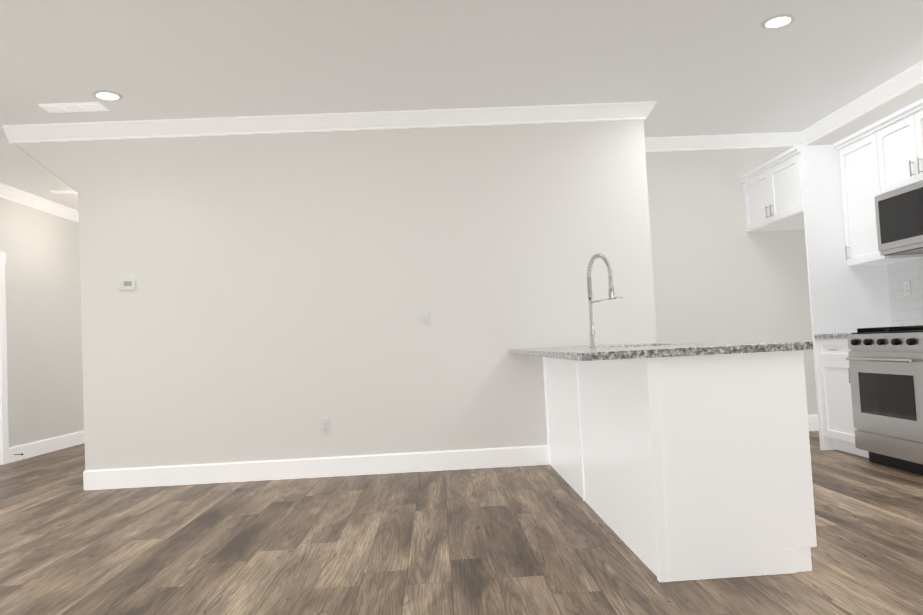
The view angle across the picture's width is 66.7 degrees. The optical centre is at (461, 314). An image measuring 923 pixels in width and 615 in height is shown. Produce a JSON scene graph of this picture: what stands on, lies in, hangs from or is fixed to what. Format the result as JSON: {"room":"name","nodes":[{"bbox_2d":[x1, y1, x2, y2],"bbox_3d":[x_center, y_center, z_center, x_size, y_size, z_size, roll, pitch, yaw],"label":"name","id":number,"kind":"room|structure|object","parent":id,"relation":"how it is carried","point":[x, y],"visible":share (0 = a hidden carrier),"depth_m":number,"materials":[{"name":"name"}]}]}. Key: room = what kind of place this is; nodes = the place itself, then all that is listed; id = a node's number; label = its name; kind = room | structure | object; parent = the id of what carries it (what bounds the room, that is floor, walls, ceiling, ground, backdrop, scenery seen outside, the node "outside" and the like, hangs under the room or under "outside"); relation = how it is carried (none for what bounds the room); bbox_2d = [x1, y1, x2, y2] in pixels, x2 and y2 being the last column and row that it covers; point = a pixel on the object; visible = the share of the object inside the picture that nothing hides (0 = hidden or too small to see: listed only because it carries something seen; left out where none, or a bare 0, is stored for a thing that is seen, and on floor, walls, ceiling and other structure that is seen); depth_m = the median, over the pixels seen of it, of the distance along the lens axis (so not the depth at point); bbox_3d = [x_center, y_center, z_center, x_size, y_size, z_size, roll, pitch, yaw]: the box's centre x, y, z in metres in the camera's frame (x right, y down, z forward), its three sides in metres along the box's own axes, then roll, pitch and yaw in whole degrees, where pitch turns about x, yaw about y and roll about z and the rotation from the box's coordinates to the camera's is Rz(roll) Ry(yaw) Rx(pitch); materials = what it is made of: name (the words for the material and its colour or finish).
{"room":"kitchen","nodes":[
{"label":"kitchen","id":0,"kind":"room"},
{"bbox_2d":[0,129,77,192],"bbox_3d":[-3.328,-1.170,6.021,0.618,0.524,1.120,-3,-2,-2],"label":"soffit","id":1,"kind":"structure","parent":0,"point":[58,160],"depth_m":5.47,"materials":[{"name":"white paint"}]},
{"bbox_2d":[0,197,83,447],"bbox_3d":[-4.712,0.076,6.653,0.240,2.820,5.051,-3,-2,-2],"label":"wall","id":2,"kind":"structure","parent":0,"point":[40,249],"depth_m":7.79,"materials":[{"name":"white paint"}]},
{"bbox_2d":[0,252,8,464],"bbox_3d":[-4.684,0.414,6.612,0.163,2.140,1.060,-3,-2,-2],"label":"door frame","id":3,"kind":"structure","parent":2,"relation":"attached to","point":[4,447],"depth_m":7.05,"materials":[{"name":"white paint"}]},
{"bbox_2d":[9,431,84,462],"bbox_3d":[-4.594,1.469,8.041,0.061,0.148,1.922,-3,-2,-2],"label":"baseboard","id":4,"kind":"structure","parent":2,"relation":"attached to","point":[37,448],"depth_m":7.72,"materials":[{"name":"white paint"}]},
{"bbox_2d":[0,60,922,222],"bbox_3d":[-1.231,-1.602,3.172,9.300,0.114,12.150,-3,-2,-2],"label":"crown molding","id":5,"kind":"structure","parent":2,"relation":"attached to","point":[897,85],"depth_m":5.53,"materials":[{"name":"white paint"}]},
{"bbox_2d":[77,119,656,470],"bbox_3d":[-0.725,-0.148,6.004,4.480,2.820,1.000,-3,-2,-2],"label":"wall","id":6,"kind":"structure","parent":0,"point":[290,287],"depth_m":5.50,"materials":[{"name":"white paint"}]},
{"bbox_2d":[118,279,135,289],"bbox_3d":[-2.591,-0.232,5.431,0.124,0.084,0.024,-3,-2,-2],"label":"thermostat","id":7,"kind":"object","parent":6,"relation":"attached to","point":[126,284],"visible":1,"depth_m":5.42,"materials":[{"name":"white plastic"}]},
{"bbox_2d":[83,445,548,489],"bbox_3d":[-1.106,1.184,5.427,3.581,0.148,0.026,-3,-2,-2],"label":"baseboard","id":8,"kind":"structure","parent":6,"relation":"attached to","point":[305,468],"depth_m":5.41,"materials":[{"name":"white paint"}]},
{"bbox_2d":[321,418,329,433],"bbox_3d":[-1.057,0.866,5.442,0.070,0.114,0.008,-3,-2,-2],"label":"outlet","id":9,"kind":"object","parent":6,"relation":"attached to","point":[325,425],"visible":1,"depth_m":5.44,"materials":[{"name":"white plastic"}]},
{"bbox_2d":[421,309,430,323],"bbox_3d":[-0.278,0.018,5.506,0.070,0.114,0.010,-3,-2,-2],"label":"light switch","id":10,"kind":"object","parent":6,"relation":"attached to","point":[426,317],"visible":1,"depth_m":5.50,"materials":[{"name":"white plastic"}]},
{"bbox_2d":[0,431,922,614],"bbox_3d":[-0.945,1.200,3.107,9.600,0.100,12.650,-3,-2,-2],"label":"floor","id":11,"kind":"structure","parent":0,"point":[534,540],"depth_m":3.36,"materials":[{"name":"laminate"}]},
{"bbox_2d":[509,341,816,581],"bbox_3d":[0.911,0.646,4.130,0.933,0.912,2.779,-3,-2,-2],"label":"kitchen island","id":12,"kind":"object","parent":11,"relation":"on","point":[669,462],"depth_m":2.79,"materials":[{"name":"white paint"}]},
{"bbox_2d":[586,253,622,347],"bbox_3d":[0.854,-0.088,4.234,0.222,0.566,0.117,-3,-2,-2],"label":"faucet","id":13,"kind":"object","parent":12,"relation":"on","point":[611,293],"visible":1,"depth_m":4.19,"materials":[{"name":"silver metal"}]},
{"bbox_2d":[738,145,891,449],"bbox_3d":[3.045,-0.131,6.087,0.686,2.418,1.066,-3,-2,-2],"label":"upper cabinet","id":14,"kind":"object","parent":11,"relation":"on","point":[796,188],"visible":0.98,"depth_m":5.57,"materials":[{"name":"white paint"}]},
{"bbox_2d":[814,332,868,457],"bbox_3d":[3.132,0.586,5.272,0.641,0.912,0.490,-3,-2,-2],"label":"base cabinet","id":15,"kind":"object","parent":11,"relation":"on","point":[836,396],"visible":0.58,"depth_m":5.21,"materials":[{"name":"white paint"}]},
{"bbox_2d":[846,325,922,474],"bbox_3d":[3.084,0.418,4.628,0.707,1.194,0.784,-3,-2,-2],"label":"range","id":16,"kind":"object","parent":11,"relation":"on","point":[886,371],"visible":1,"depth_m":4.60,"materials":[{"name":"silver metal"}]},
{"bbox_2d":[0,0,922,210],"bbox_3d":[-1.089,-1.714,3.233,9.600,0.100,12.650,-3,-2,-2],"label":"ceiling","id":17,"kind":"structure","parent":0,"point":[705,67],"depth_m":4.54,"materials":[{"name":"white paint"}]},
{"bbox_2d":[50,190,76,193],"bbox_3d":[-4.232,-1.316,7.518,0.300,0.014,0.120,-3,-2,-2],"label":"ceiling vent","id":18,"kind":"object","parent":17,"relation":"in","point":[62,191],"visible":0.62,"depth_m":7.49,"materials":[{"name":"white metal"}]},
{"bbox_2d":[38,102,108,112],"bbox_3d":[-2.798,-1.493,5.062,0.420,0.014,0.160,-3,-2,-2],"label":"ceiling vent","id":19,"kind":"object","parent":17,"relation":"in","point":[73,107],"visible":1,"depth_m":5.04,"materials":[{"name":"white metal"}]},
{"bbox_2d":[92,90,122,100],"bbox_3d":[-2.462,-1.521,4.874,0.190,0.008,0.190,-3,-2,-2],"label":"recessed light","id":20,"kind":"object","parent":17,"relation":"in","point":[107,95],"visible":0.98,"depth_m":4.86,"materials":[{"name":"white plastic"}]},
{"bbox_2d":[761,14,794,28],"bbox_3d":[1.908,-1.764,4.225,0.190,0.008,0.190,-3,-2,-2],"label":"recessed light","id":21,"kind":"object","parent":17,"relation":"in","point":[779,21],"visible":1,"depth_m":4.21,"materials":[{"name":"white plastic"}]},
{"bbox_2d":[645,146,817,414],"bbox_3d":[2.226,-0.265,6.672,2.270,2.820,0.120,-3,-2,-2],"label":"wall","id":22,"kind":"structure","parent":0,"point":[721,274],"depth_m":6.63,"materials":[{"name":"white paint"}]},
{"bbox_2d":[808,415,818,430],"bbox_3d":[2.493,1.056,6.554,1.870,0.148,0.016,-3,-2,-2],"label":"baseboard","id":23,"kind":"structure","parent":22,"relation":"attached to","point":[812,419],"depth_m":6.58,"materials":[{"name":"white paint"}]},
{"bbox_2d":[807,83,922,145],"bbox_3d":[3.581,-0.534,1.998,0.120,2.820,9.570,-3,-2,-2],"label":"wall","id":24,"kind":"structure","parent":0,"point":[900,102],"depth_m":5.67,"materials":[{"name":"white paint"}]},
{"bbox_2d":[833,128,918,265],"bbox_3d":[3.187,-0.891,5.340,0.386,0.980,0.476,-3,-2,-2],"label":"upper cabinet","id":25,"kind":"object","parent":24,"relation":"attached to","point":[860,248],"depth_m":5.39,"materials":[{"name":"white paint"}]},
{"bbox_2d":[865,98,922,261],"bbox_3d":[3.209,-0.920,4.693,0.386,0.980,0.820,-3,-2,-2],"label":"upper cabinet","id":26,"kind":"object","parent":24,"relation":"attached to","point":[883,155],"depth_m":4.93,"materials":[{"name":"white paint"}]},
{"bbox_2d":[874,180,922,255],"bbox_3d":[3.189,-0.666,4.680,0.448,0.437,0.780,-3,-2,-2],"label":"microwave","id":27,"kind":"object","parent":26,"relation":"attached to","point":[899,217],"visible":1,"depth_m":4.80,"materials":[{"name":"silver metal"}]},
{"bbox_2d":[887,258,922,326],"bbox_3d":[3.450,-0.196,4.252,0.008,0.527,2.630,-3,-2,-2],"label":"backsplash","id":28,"kind":"structure","parent":24,"relation":"attached to","point":[906,310],"depth_m":5.37,"materials":[{"name":"tile"}]},
{"bbox_2d":[903,281,910,295],"bbox_3d":[3.401,-0.200,5.348,0.008,0.114,0.070,-3,-2,-2],"label":"outlet","id":29,"kind":"object","parent":28,"relation":"attached to","point":[907,288],"visible":1,"depth_m":5.34,"materials":[{"name":"white plastic"}]}
]}

